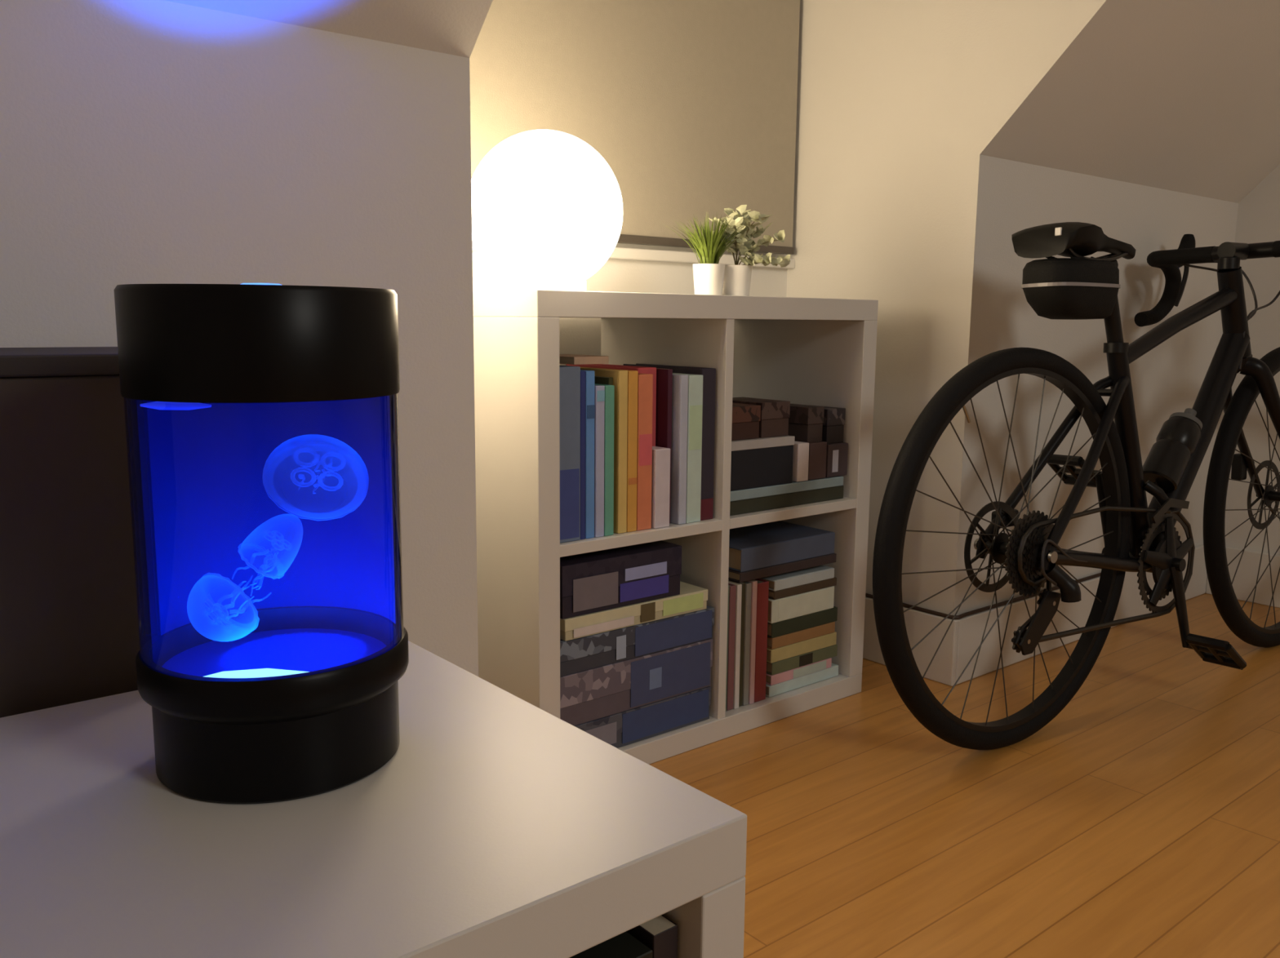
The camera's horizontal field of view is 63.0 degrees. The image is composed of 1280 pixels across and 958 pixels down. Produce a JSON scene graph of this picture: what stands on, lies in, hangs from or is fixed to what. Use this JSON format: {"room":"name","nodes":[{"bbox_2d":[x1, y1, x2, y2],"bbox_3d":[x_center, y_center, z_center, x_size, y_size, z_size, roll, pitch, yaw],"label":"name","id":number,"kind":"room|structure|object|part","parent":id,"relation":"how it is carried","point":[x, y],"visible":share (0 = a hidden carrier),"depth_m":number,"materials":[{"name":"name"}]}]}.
{"room":"attic bedroom","nodes":[
{"label":"attic bedroom","id":0,"kind":"room"},
{"bbox_2d":[0,0,408,640],"bbox_3d":[-1.266,0.112,0.561,2.448,1.044,0.100,-7,11,-39],"label":"wall","id":1,"kind":"structure","parent":0,"point":[142,141],"depth_m":1.08,"materials":[{"name":"white paint"}]},
{"bbox_2d":[164,0,409,44],"bbox_3d":[-0.829,-1.042,-0.136,2.448,1.456,1.436,-7,11,-39],"label":"ceiling","id":2,"kind":"structure","parent":0,"point":[381,20],"depth_m":1.15,"materials":[{"name":"white paint"}]},
{"bbox_2d":[394,0,493,676],"bbox_3d":[-0.032,-0.525,0.982,0.100,2.200,1.637,-7,11,-39],"label":"wall","id":3,"kind":"structure","parent":0,"point":[435,42],"depth_m":1.29,"materials":[{"name":"white paint"}]},
{"bbox_2d":[472,243,787,365],"bbox_3d":[-0.120,-0.685,2.023,1.304,2.200,0.100,-7,11,-39],"label":"wall","id":4,"kind":"structure","parent":0,"point":[577,335],"depth_m":2.08,"materials":[{"name":"white paint"}]},
{"bbox_2d":[471,240,795,268],"bbox_3d":[-0.083,-0.437,2.012,1.104,0.022,0.024,-7,11,-39],"label":"windowsill","id":5,"kind":"object","parent":4,"relation":"attached to","point":[619,253],"visible":0.34,"depth_m":2.11,"materials":[{"name":"white paint"}]},
{"bbox_2d":[469,0,799,254],"bbox_3d":[-0.072,-1.080,1.904,1.084,1.266,0.044,-7,11,-39],"label":"roller blind","id":6,"kind":"object","parent":4,"relation":"attached to","point":[691,105],"visible":0.44,"depth_m":2.05,"materials":[{"name":"beige fabric"}]},
{"bbox_3d":[-0.075,-0.462,1.996,1.076,0.016,0.014,-7,11,-39],"label":"rail","id":7,"kind":"part","parent":6,"relation":"part of","materials":[{"name":"grey"}]},
{"bbox_2d":[648,593,1279,957],"bbox_3d":[0.747,0.782,0.095,5.045,0.100,4.500,-7,11,-39],"label":"floor","id":8,"kind":"structure","parent":0,"point":[1142,820],"depth_m":1.57,"materials":[{"name":"brown wood"}]},
{"bbox_2d":[0,346,139,718],"bbox_3d":[-0.992,0.285,0.594,1.500,0.698,0.207,-7,11,-39],"label":"base cabinet","id":9,"kind":"object","parent":8,"relation":"on","point":[69,627],"visible":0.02,"depth_m":0.86,"materials":[{"name":"brown wood"}]},
{"bbox_2d":[0,640,746,957],"bbox_3d":[-0.709,0.464,0.379,1.615,0.415,0.483,-7,11,-39],"label":"shelf unit","id":10,"kind":"object","parent":8,"relation":"on","point":[496,826],"visible":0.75,"depth_m":0.64,"materials":[{"name":"white laminate"}]},
{"bbox_2d":[114,283,408,804],"bbox_3d":[-0.259,0.033,0.735,0.183,0.336,0.183,-7,11,-39],"label":"lamp","id":11,"kind":"object","parent":10,"relation":"on","point":[215,378],"visible":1,"depth_m":0.73,"materials":[{"name":"black plastic"}]},
{"bbox_2d":[186,573,267,641],"bbox_3d":[-0.287,0.088,0.731,0.055,0.050,0.050,-7,11,-39],"label":"toy jellyfish","id":12,"kind":"object","parent":11,"relation":"in","point":[207,577],"visible":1,"depth_m":0.72,"materials":[{"name":"plastic"}]},
{"bbox_2d":[231,514,302,590],"bbox_3d":[-0.262,0.053,0.738,0.043,0.059,0.041,-7,11,-39],"label":"toy jellyfish","id":13,"kind":"object","parent":11,"relation":"in","point":[242,547],"visible":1,"depth_m":0.73,"materials":[{"name":"plastic"}]},
{"bbox_3d":[-0.260,0.133,0.750,0.156,0.006,0.156,-7,11,-39],"label":"reflector plate","id":14,"kind":"part","parent":11,"relation":"part of","materials":[{"name":"blue"}]},
{"bbox_2d":[262,434,368,520],"bbox_3d":[-0.231,-0.002,0.747,0.073,0.056,0.061,-7,11,-39],"label":"toy jellyfish","id":15,"kind":"object","parent":11,"relation":"in","point":[311,437],"visible":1,"depth_m":0.74,"materials":[{"name":"plastic"}]},
{"bbox_2d":[569,931,653,957],"bbox_3d":[-0.116,0.433,0.734,0.114,0.301,0.251,-7,11,-39],"label":"storage box","id":16,"kind":"object","parent":10,"relation":"on","point":[624,945],"visible":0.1,"depth_m":0.65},
{"bbox_2d":[626,915,677,957],"bbox_3d":[-0.058,0.425,0.776,0.020,0.306,0.230,-7,11,-39],"label":"book","id":17,"kind":"object","parent":10,"relation":"on","point":[660,934],"visible":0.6,"depth_m":0.67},
{"bbox_3d":[-0.101,0.396,0.877,0.038,0.334,0.483,-7,11,-39],"label":"panel","id":18,"kind":"part","parent":10,"relation":"part of","materials":[{"name":"white laminate"}]},
{"bbox_2d":[472,289,878,764],"bbox_3d":[0.038,0.057,1.910,0.770,0.770,0.345,-7,11,-39],"label":"bookcase","id":19,"kind":"object","parent":8,"relation":"on","point":[821,352],"visible":0.47,"depth_m":1.75,"materials":[{"name":"white laminate"}]},
{"bbox_3d":[-0.244,0.089,1.680,0.038,0.693,0.345,-7,11,-39],"label":"panel","id":20,"kind":"part","parent":19,"relation":"part of","materials":[{"name":"white laminate"}]},
{"bbox_2d":[471,129,622,291],"bbox_3d":[-0.142,-0.401,1.567,0.234,0.235,0.234,-7,11,-39],"label":"globe lamp","id":21,"kind":"object","parent":19,"relation":"on","point":[547,207],"visible":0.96,"depth_m":1.48,"materials":[{"name":"white glass"}]},
{"bbox_2d":[559,365,580,543],"bbox_3d":[-0.177,-0.049,1.649,0.046,0.265,0.221,-7,11,-39],"label":"book","id":22,"kind":"object","parent":19,"relation":"on","point":[569,376],"visible":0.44,"depth_m":1.57,"materials":[{"name":"paper"}]},
{"bbox_2d":[559,354,608,364],"bbox_3d":[-0.110,-0.190,1.658,0.067,0.012,0.110,-7,11,-39],"label":"book","id":23,"kind":"object","parent":22,"relation":"on","point":[571,359],"visible":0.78,"depth_m":1.62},
{"bbox_2d":[580,370,585,539],"bbox_3d":[-0.150,-0.047,1.662,0.010,0.258,0.200,-7,11,-39],"label":"book","id":24,"kind":"object","parent":19,"relation":"on","point":[582,373],"visible":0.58,"depth_m":1.58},
{"bbox_2d":[580,369,595,538],"bbox_3d":[-0.139,-0.048,1.671,0.016,0.258,0.201,-7,11,-39],"label":"book","id":25,"kind":"object","parent":19,"relation":"on","point":[589,375],"visible":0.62,"depth_m":1.59,"materials":[{"name":"paper"}]},
{"bbox_2d":[594,385,604,537],"bbox_3d":[-0.121,-0.037,1.678,0.016,0.235,0.191,-7,11,-39],"label":"book","id":26,"kind":"object","parent":19,"relation":"on","point":[599,390],"visible":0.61,"depth_m":1.60,"materials":[{"name":"paper"}]},
{"bbox_2d":[594,376,613,385],"bbox_3d":[-0.103,-0.047,1.706,0.008,0.246,0.180,-7,11,-39],"label":"book","id":27,"kind":"object","parent":19,"relation":"on","point":[597,380],"visible":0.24,"depth_m":1.63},
{"bbox_2d":[580,367,627,533],"bbox_3d":[-0.090,-0.053,1.711,0.018,0.257,0.200,-7,11,-39],"label":"book","id":28,"kind":"object","parent":19,"relation":"on","point":[620,377],"visible":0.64,"depth_m":1.64,"materials":[{"name":"paper"}]},
{"bbox_2d":[594,383,614,536],"bbox_3d":[-0.107,-0.039,1.690,0.018,0.235,0.190,-7,11,-39],"label":"book","id":29,"kind":"object","parent":19,"relation":"on","point":[609,389],"visible":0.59,"depth_m":1.62,"materials":[{"name":"paper"}]},
{"bbox_2d":[566,364,656,446],"bbox_3d":[-0.052,-0.066,1.793,0.040,0.258,0.201,-7,11,-39],"label":"book","id":30,"kind":"object","parent":19,"relation":"on","point":[642,370],"visible":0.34,"depth_m":1.72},
{"bbox_2d":[586,367,638,532],"bbox_3d":[-0.074,-0.054,1.724,0.019,0.256,0.201,-7,11,-39],"label":"book","id":31,"kind":"object","parent":19,"relation":"on","point":[632,434],"visible":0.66,"depth_m":1.65,"materials":[{"name":"paper"}]},
{"bbox_3d":[-0.099,0.073,1.798,0.338,0.018,0.341,-7,11,-39],"label":"shelf","id":32,"kind":"part","parent":19,"relation":"part of","materials":[{"name":"white laminate"}]},
{"bbox_2d":[574,686,711,748],"bbox_3d":[-0.094,0.387,1.838,0.320,0.059,0.301,-7,11,-39],"label":"game box","id":33,"kind":"object","parent":19,"relation":"on","point":[620,730],"visible":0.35,"depth_m":1.74,"materials":[{"name":"cardboard"}]},
{"bbox_3d":[-0.068,0.413,1.667,0.077,0.036,0.001,-7,11,-39],"label":"printed panel","id":34,"kind":"part","parent":33,"relation":"part of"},
{"bbox_2d":[560,638,712,726],"bbox_3d":[-0.095,0.315,1.826,0.328,0.086,0.301,-7,11,-39],"label":"game box","id":35,"kind":"object","parent":33,"relation":"on","point":[600,692],"visible":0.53,"depth_m":1.70,"materials":[{"name":"cardboard"}]},
{"bbox_2d":[560,605,714,676],"bbox_3d":[-0.093,0.245,1.817,0.328,0.054,0.301,-7,11,-39],"label":"game box","id":36,"kind":"object","parent":35,"relation":"on","point":[596,651],"visible":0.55,"depth_m":1.69,"materials":[{"name":"cardboard"}]},
{"bbox_3d":[-0.030,0.270,1.676,0.020,0.038,0.001,-7,11,-39],"label":"printed panel","id":37,"kind":"part","parent":36,"relation":"part of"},
{"bbox_2d":[560,581,707,641],"bbox_3d":[-0.087,0.202,1.801,0.300,0.034,0.282,-7,11,-39],"label":"game box","id":38,"kind":"object","parent":36,"relation":"on","point":[691,598],"visible":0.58,"depth_m":1.69,"materials":[{"name":"cardboard"}]},
{"bbox_3d":[-0.056,0.233,1.647,0.120,0.014,0.001,-7,11,-39],"label":"printed panel","id":39,"kind":"part","parent":38,"relation":"part of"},
{"bbox_2d":[560,540,681,619],"bbox_3d":[-0.110,0.147,1.769,0.244,0.084,0.272,-7,11,-39],"label":"game box","id":40,"kind":"object","parent":38,"relation":"on","point":[593,582],"visible":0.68,"depth_m":1.66,"materials":[{"name":"cardboard"}]},
{"bbox_3d":[-0.069,0.176,1.630,0.088,0.052,0.001,-7,11,-39],"label":"printed panel","id":41,"kind":"part","parent":40,"relation":"part of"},
{"bbox_3d":[0.008,0.178,1.696,0.102,0.030,0.001,-7,11,-39],"label":"printed panel","id":42,"kind":"part","parent":40,"relation":"part of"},
{"bbox_3d":[0.010,0.149,1.693,0.088,0.020,0.001,-7,11,-39],"label":"printed panel","id":43,"kind":"part","parent":40,"relation":"part of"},
{"bbox_3d":[0.013,0.217,1.703,0.030,0.029,0.001,-7,11,-39],"label":"printed panel","id":44,"kind":"part","parent":38,"relation":"part of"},
{"bbox_3d":[0.073,0.210,1.753,0.090,0.026,0.001,-7,11,-39],"label":"printed panel","id":45,"kind":"part","parent":38,"relation":"part of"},
{"bbox_3d":[0.058,0.257,1.748,0.171,0.049,0.001,-7,11,-39],"label":"printed panel","id":46,"kind":"part","parent":36,"relation":"part of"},
{"bbox_3d":[0.026,0.331,1.732,0.026,0.034,0.001,-7,11,-39],"label":"printed panel","id":47,"kind":"part","parent":35,"relation":"part of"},
{"bbox_3d":[0.053,0.327,1.755,0.177,0.077,0.001,-7,11,-39],"label":"printed panel","id":48,"kind":"part","parent":35,"relation":"part of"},
{"bbox_3d":[0.045,0.399,1.760,0.192,0.050,0.001,-7,11,-39],"label":"printed panel","id":49,"kind":"part","parent":33,"relation":"part of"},
{"bbox_2d":[636,373,653,530],"bbox_3d":[-0.058,-0.054,1.744,0.030,0.250,0.211,-7,11,-39],"label":"book","id":50,"kind":"object","parent":19,"relation":"on","point":[645,381],"visible":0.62,"depth_m":1.66,"materials":[{"name":"paper"}]},
{"bbox_2d":[651,446,670,528],"bbox_3d":[0.024,0.013,1.707,0.032,0.129,0.040,-7,11,-39],"label":"book","id":51,"kind":"object","parent":19,"relation":"on","point":[660,473],"visible":0.71,"depth_m":1.69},
{"bbox_2d":[655,368,672,524],"bbox_3d":[-0.015,-0.064,1.790,0.009,0.256,0.200,-7,11,-39],"label":"book","id":52,"kind":"object","parent":19,"relation":"on","point":[664,376],"visible":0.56,"depth_m":1.71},
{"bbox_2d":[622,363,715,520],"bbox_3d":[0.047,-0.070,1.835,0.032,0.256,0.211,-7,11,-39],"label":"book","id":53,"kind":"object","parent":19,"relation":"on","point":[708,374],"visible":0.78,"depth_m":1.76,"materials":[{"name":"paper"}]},
{"bbox_2d":[670,373,688,524],"bbox_3d":[0.008,-0.059,1.790,0.017,0.247,0.200,-7,11,-39],"label":"book","id":54,"kind":"object","parent":19,"relation":"on","point":[680,382],"visible":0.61,"depth_m":1.72,"materials":[{"name":"paper"}]},
{"bbox_2d":[672,373,702,523],"bbox_3d":[0.025,-0.061,1.809,0.032,0.246,0.211,-7,11,-39],"label":"book","id":55,"kind":"object","parent":19,"relation":"on","point":[695,410],"visible":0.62,"depth_m":1.73,"materials":[{"name":"paper"}]},
{"bbox_2d":[662,212,750,295],"bbox_3d":[0.116,-0.383,1.778,0.153,0.140,0.159,3,9,19],"label":"potted plant","id":56,"kind":"object","parent":19,"relation":"on","point":[708,274],"visible":0.96,"depth_m":1.76,"materials":[{"name":"green plant"}]},
{"bbox_3d":[0.117,-0.340,1.785,0.055,0.053,0.055,-7,11,-39],"label":"pot","id":57,"kind":"part","parent":56,"relation":"part of","materials":[{"name":"white"}]},
{"bbox_2d":[725,585,729,711],"bbox_3d":[0.085,0.289,1.918,0.019,0.231,0.200,-7,11,-39],"label":"book","id":58,"kind":"object","parent":19,"relation":"on","point":[728,585],"visible":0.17,"depth_m":1.85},
{"bbox_2d":[726,583,736,711],"bbox_3d":[0.099,0.289,1.930,0.015,0.229,0.200,-7,11,-39],"label":"book","id":59,"kind":"object","parent":19,"relation":"on","point":[732,588],"visible":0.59,"depth_m":1.85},
{"bbox_2d":[728,581,742,709],"bbox_3d":[0.112,0.288,1.937,0.011,0.229,0.200,-7,11,-39],"label":"book","id":60,"kind":"object","parent":19,"relation":"on","point":[739,587],"visible":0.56,"depth_m":1.86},
{"bbox_2d":[728,579,745,706],"bbox_3d":[0.119,0.286,1.948,0.012,0.229,0.200,-7,11,-39],"label":"book","id":61,"kind":"object","parent":19,"relation":"on","point":[743,596],"visible":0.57,"depth_m":1.87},
{"bbox_2d":[742,581,751,705],"bbox_3d":[0.130,0.286,1.955,0.013,0.227,0.200,-7,11,-39],"label":"book","id":62,"kind":"object","parent":19,"relation":"on","point":[748,585],"visible":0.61,"depth_m":1.88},
{"bbox_2d":[708,204,790,296],"bbox_3d":[0.188,-0.395,1.806,0.144,0.158,0.102,2,9,10],"label":"potted plant","id":63,"kind":"object","parent":19,"relation":"on","point":[737,278],"visible":0.84,"depth_m":1.79,"materials":[{"name":"green plant"}]},
{"bbox_3d":[0.167,-0.344,1.819,0.055,0.053,0.055,-7,11,-39],"label":"pot","id":64,"kind":"part","parent":63,"relation":"part of","materials":[{"name":"white"}]},
{"bbox_3d":[0.194,-0.411,1.807,0.117,0.099,0.082,0,9,-3],"label":"stem","id":65,"kind":"part","parent":63,"relation":"part of","materials":[{"name":"brown"}]},
{"bbox_2d":[746,580,757,704],"bbox_3d":[0.142,0.284,1.962,0.011,0.229,0.200,-7,11,-39],"label":"book","id":66,"kind":"object","parent":19,"relation":"on","point":[754,584],"visible":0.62,"depth_m":1.89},
{"bbox_2d":[752,578,768,702],"bbox_3d":[0.158,0.285,1.978,0.032,0.223,0.201,-7,11,-39],"label":"book","id":67,"kind":"object","parent":19,"relation":"on","point":[762,590],"visible":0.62,"depth_m":1.90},
{"bbox_2d":[729,485,844,515],"bbox_3d":[0.201,0.025,1.985,0.310,0.025,0.220,-7,11,-39],"label":"book","id":68,"kind":"object","parent":19,"relation":"on","point":[778,501],"visible":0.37,"depth_m":1.90,"materials":[{"name":"paper"}]},
{"bbox_2d":[729,475,843,502],"bbox_3d":[0.200,0.004,1.978,0.309,0.017,0.220,-7,11,-39],"label":"book","id":69,"kind":"object","parent":68,"relation":"on","point":[826,482],"visible":0.33,"depth_m":1.89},
{"bbox_2d":[730,435,795,491],"bbox_3d":[0.165,-0.037,1.906,0.168,0.086,0.160,-7,11,-39],"label":"lidded box","id":70,"kind":"object","parent":69,"relation":"on","point":[758,462],"visible":0.33,"depth_m":1.85,"materials":[{"name":"cardboard"}]},
{"bbox_2d":[731,402,760,440],"bbox_3d":[0.144,-0.105,1.865,0.080,0.058,0.120,-7,11,-39],"label":"carton","id":71,"kind":"object","parent":70,"relation":"on","point":[746,418],"visible":0.3,"depth_m":1.82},
{"bbox_3d":[0.144,-0.120,1.862,0.080,0.028,0.120,-7,11,-39],"label":"box lid","id":72,"kind":"part","parent":71,"relation":"part of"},
{"bbox_2d":[732,397,790,438],"bbox_3d":[0.205,-0.114,1.914,0.073,0.062,0.120,-7,11,-39],"label":"carton","id":73,"kind":"object","parent":70,"relation":"on","point":[775,414],"visible":0.54,"depth_m":1.87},
{"bbox_3d":[0.205,-0.130,1.912,0.073,0.030,0.120,-7,11,-39],"label":"box lid","id":74,"kind":"part","parent":73,"relation":"part of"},
{"bbox_3d":[0.165,-0.072,1.901,0.168,0.016,0.160,-7,11,-39],"label":"box lid","id":75,"kind":"part","parent":70,"relation":"part of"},
{"bbox_2d":[791,440,808,482],"bbox_3d":[0.268,-0.036,1.953,0.030,0.070,0.100,-7,11,-39],"label":"box","id":76,"kind":"object","parent":69,"relation":"on","point":[801,450],"visible":0.44,"depth_m":1.91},
{"bbox_2d":[808,441,826,479],"bbox_3d":[0.296,-0.040,1.985,0.048,0.068,0.110,-7,11,-39],"label":"box","id":77,"kind":"object","parent":69,"relation":"on","point":[817,451],"visible":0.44,"depth_m":1.94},
{"bbox_2d":[787,404,824,443],"bbox_3d":[0.298,-0.106,1.974,0.044,0.066,0.090,-7,11,-39],"label":"carton","id":78,"kind":"object","parent":77,"relation":"on","point":[806,422],"visible":0.57,"depth_m":1.94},
{"bbox_3d":[0.298,-0.123,1.971,0.044,0.032,0.090,-7,11,-39],"label":"box lid","id":79,"kind":"part","parent":78,"relation":"part of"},
{"bbox_2d":[825,442,848,477],"bbox_3d":[0.341,-0.042,2.021,0.058,0.062,0.111,-7,11,-39],"label":"box","id":80,"kind":"object","parent":69,"relation":"on","point":[837,454],"visible":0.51,"depth_m":1.98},
{"bbox_2d":[808,404,845,444],"bbox_3d":[0.343,-0.105,2.011,0.052,0.066,0.090,-7,11,-39],"label":"carton","id":81,"kind":"object","parent":80,"relation":"on","point":[833,429],"visible":0.52,"depth_m":1.97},
{"bbox_3d":[0.343,-0.122,2.009,0.052,0.032,0.090,-7,11,-39],"label":"box lid","id":82,"kind":"part","parent":81,"relation":"part of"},
{"bbox_3d":[0.175,0.041,2.022,0.338,0.018,0.341,-7,11,-39],"label":"shelf","id":83,"kind":"part","parent":19,"relation":"part of","materials":[{"name":"white laminate"}]},
{"bbox_2d":[765,663,838,697],"bbox_3d":[0.252,0.373,2.071,0.197,0.021,0.200,-7,11,-39],"label":"book","id":84,"kind":"object","parent":19,"relation":"on","point":[790,685],"visible":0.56,"depth_m":1.99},
{"bbox_2d":[765,657,831,685],"bbox_3d":[0.245,0.354,2.062,0.171,0.019,0.201,-7,11,-39],"label":"book","id":85,"kind":"object","parent":84,"relation":"on","point":[771,680],"visible":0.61,"depth_m":1.98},
{"bbox_2d":[766,644,837,675],"bbox_3d":[0.253,0.332,2.064,0.185,0.024,0.201,-7,11,-39],"label":"book","id":86,"kind":"object","parent":85,"relation":"on","point":[801,660],"visible":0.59,"depth_m":1.98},
{"bbox_2d":[766,631,836,663],"bbox_3d":[0.249,0.307,2.058,0.185,0.026,0.200,-7,11,-39],"label":"book","id":87,"kind":"object","parent":86,"relation":"on","point":[802,647],"visible":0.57,"depth_m":1.98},
{"bbox_2d":[767,622,835,649],"bbox_3d":[0.248,0.284,2.054,0.177,0.022,0.200,-7,11,-39],"label":"book","id":88,"kind":"object","parent":87,"relation":"on","point":[827,628],"visible":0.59,"depth_m":1.97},
{"bbox_2d":[767,606,837,638],"bbox_3d":[0.250,0.259,2.051,0.185,0.028,0.200,-7,11,-39],"label":"book","id":89,"kind":"object","parent":88,"relation":"on","point":[817,619],"visible":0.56,"depth_m":1.97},
{"bbox_2d":[767,586,834,623],"bbox_3d":[0.245,0.224,2.041,0.175,0.044,0.201,-7,11,-39],"label":"book","id":90,"kind":"object","parent":89,"relation":"on","point":[780,610],"visible":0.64,"depth_m":1.96,"materials":[{"name":"paper"}]},
{"bbox_2d":[768,577,836,599],"bbox_3d":[0.250,0.194,2.041,0.175,0.016,0.200,-7,11,-39],"label":"book","id":91,"kind":"object","parent":90,"relation":"on","point":[811,587],"visible":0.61,"depth_m":1.96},
{"bbox_2d":[760,565,834,591],"bbox_3d":[0.247,0.176,2.035,0.167,0.020,0.200,-7,11,-39],"label":"book","id":92,"kind":"object","parent":91,"relation":"on","point":[820,573],"visible":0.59,"depth_m":1.96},
{"bbox_2d":[728,553,836,582],"bbox_3d":[0.211,0.150,2.007,0.261,0.017,0.210,-7,11,-39],"label":"book","id":93,"kind":"object","parent":92,"relation":"on","point":[734,575],"visible":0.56,"depth_m":1.91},
{"bbox_2d":[728,520,835,572],"bbox_3d":[0.210,0.121,2.005,0.253,0.042,0.210,-7,11,-39],"label":"storage box","id":94,"kind":"object","parent":93,"relation":"on","point":[759,546],"visible":0.73,"depth_m":1.94,"materials":[{"name":"cardboard"}]},
{"bbox_3d":[0.320,0.024,2.141,0.038,0.693,0.345,-7,11,-39],"label":"panel","id":95,"kind":"part","parent":19,"relation":"part of","materials":[{"name":"white laminate"}]},
{"bbox_2d":[872,222,1279,750],"bbox_3d":[1.083,-0.043,2.032,0.487,0.950,1.664,8,12,42],"label":"bicycle","id":96,"kind":"object","parent":8,"relation":"on","point":[1139,538],"visible":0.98,"depth_m":1.90,"materials":[{"name":"black metal"}]},
{"bbox_3d":[0.616,0.118,1.821,0.132,0.134,0.006,-6,9,-35],"label":"disc arm","id":97,"kind":"part","parent":96,"relation":"part of","materials":[{"name":"grey metal"}]},
{"bbox_3d":[0.668,0.238,1.742,0.109,0.100,0.005,-6,9,-35],"label":"cage plate","id":98,"kind":"part","parent":96,"relation":"part of","materials":[{"name":"black metal"}]},
{"bbox_2d":[1021,255,1119,319],"bbox_3d":[0.748,-0.332,1.811,0.197,0.108,0.103,-6,11,-36],"label":"bag","id":99,"kind":"object","parent":96,"relation":"attached to","point":[1072,288],"visible":1,"depth_m":1.76,"materials":[{"name":"black fabric"}]},
{"bbox_3d":[0.769,-0.395,1.845,0.233,0.030,0.013,-5,10,-30],"label":"saddle rail","id":100,"kind":"part","parent":96,"relation":"part of","materials":[{"name":"grey metal"}]},
{"bbox_3d":[0.794,-0.391,1.811,0.233,0.031,0.014,-7,11,-40],"label":"saddle rail","id":101,"kind":"part","parent":96,"relation":"part of","materials":[{"name":"grey metal"}]},
{"bbox_3d":[0.924,0.070,2.063,0.075,0.173,0.021,-3,9,-24],"label":"crank arm","id":102,"kind":"part","parent":96,"relation":"part of","materials":[{"name":"black metal"}]},
{"bbox_3d":[0.852,0.161,1.886,0.582,0.233,0.016,-6,9,-35],"label":"chain","id":103,"kind":"part","parent":96,"relation":"part of","materials":[{"name":"grey metal"}]},
{"bbox_3d":[0.946,-0.113,1.979,0.794,0.595,0.149,-6,9,-35],"label":"frame","id":104,"kind":"part","parent":96,"relation":"part of","materials":[{"name":"black"}]},
{"bbox_3d":[0.852,-0.306,1.889,0.075,0.155,0.027,-6,9,-35],"label":"seat post","id":105,"kind":"part","parent":96,"relation":"part of","materials":[{"name":"black metal"}]},
{"bbox_3d":[1.002,0.057,1.971,0.130,0.043,0.004,-6,9,-35],"label":"cage plate","id":106,"kind":"part","parent":96,"relation":"part of","materials":[{"name":"grey metal"}]},
{"bbox_2d":[1142,408,1202,493],"bbox_3d":[1.048,-0.056,2.060,0.150,0.163,0.072,-6,11,-37],"label":"water bottle","id":107,"kind":"object","parent":96,"relation":"attached to","point":[1166,462],"visible":0.9,"depth_m":2.03,"materials":[{"name":"black"}]},
{"bbox_3d":[1.034,0.241,2.005,0.075,0.173,0.021,-3,9,-24],"label":"crank arm","id":108,"kind":"part","parent":96,"relation":"part of","materials":[{"name":"black metal"}]},
{"bbox_3d":[1.252,-0.462,2.416,0.050,0.125,0.011,-6,11,-35],"label":"brake lever","id":109,"kind":"part","parent":96,"relation":"part of","materials":[{"name":"black metal"}]},
{"bbox_2d":[1176,234,1195,267],"bbox_3d":[1.233,-0.520,2.392,0.112,0.083,0.037,-6,9,-35],"label":"hood","id":110,"kind":"object","parent":96,"relation":"attached to","point":[1188,241],"depth_m":2.40,"materials":[{"name":"black"}]},
{"bbox_3d":[1.215,-0.465,2.132,0.078,0.036,0.036,-6,9,-35],"label":"stem","id":111,"kind":"part","parent":96,"relation":"part of","materials":[{"name":"black metal"}]},
{"bbox_3d":[1.438,0.037,2.406,0.132,0.133,0.006,-6,9,-35],"label":"disc arm","id":112,"kind":"part","parent":96,"relation":"part of","materials":[{"name":"grey metal"}]},
{"bbox_2d":[786,0,1143,615],"bbox_3d":[0.897,-0.632,1.741,0.100,2.200,1.637,-7,11,-39],"label":"wall","id":113,"kind":"structure","parent":0,"point":[912,115],"depth_m":2.10,"materials":[{"name":"white paint"}]},
{"bbox_2d":[862,596,959,686],"bbox_3d":[0.479,0.322,2.296,0.014,0.138,0.495,-7,11,-39],"label":"baseboard","id":114,"kind":"structure","parent":113,"relation":"attached to","point":[942,669],"depth_m":2.15,"materials":[{"name":"white paint"}]},
{"bbox_2d":[981,160,1238,608],"bbox_3d":[1.104,-0.162,2.500,1.093,1.044,0.100,-7,11,-39],"label":"wall","id":115,"kind":"structure","parent":0,"point":[1167,380],"depth_m":2.35,"materials":[{"name":"white paint"}]},
{"bbox_2d":[955,544,1207,684],"bbox_3d":[1.098,0.298,2.494,1.193,0.138,0.014,-7,11,-39],"label":"baseboard","id":116,"kind":"structure","parent":115,"relation":"attached to","point":[971,628],"depth_m":2.29,"materials":[{"name":"white paint"}]},
{"bbox_2d":[865,573,1101,619],"bbox_3d":[0.751,0.228,2.442,0.633,0.008,0.396,-7,11,-39],"label":"cable","id":117,"kind":"object","parent":116,"relation":"on","point":[917,608],"visible":0.64,"depth_m":2.18,"materials":[{"name":"black plastic"}]},
{"bbox_2d":[1008,0,1279,203],"bbox_3d":[1.542,-1.315,1.802,1.093,1.456,1.436,-7,11,-39],"label":"ceiling","id":118,"kind":"structure","parent":0,"point":[1184,97],"depth_m":2.13,"materials":[{"name":"white paint"}]},
{"bbox_2d":[1216,164,1279,555],"bbox_3d":[2.697,-0.658,1.429,0.100,2.380,4.400,-7,11,-39],"label":"wall","id":119,"kind":"structure","parent":0,"point":[1258,219],"depth_m":2.72,"materials":[{"name":"white paint"}]},
{"bbox_2d":[1205,546,1279,608],"bbox_3d":[2.768,0.479,1.412,0.014,0.138,3.805,-7,11,-39],"label":"baseboard","id":120,"kind":"structure","parent":119,"relation":"attached to","point":[1244,582],"depth_m":2.77,"materials":[{"name":"white paint"}]}
]}

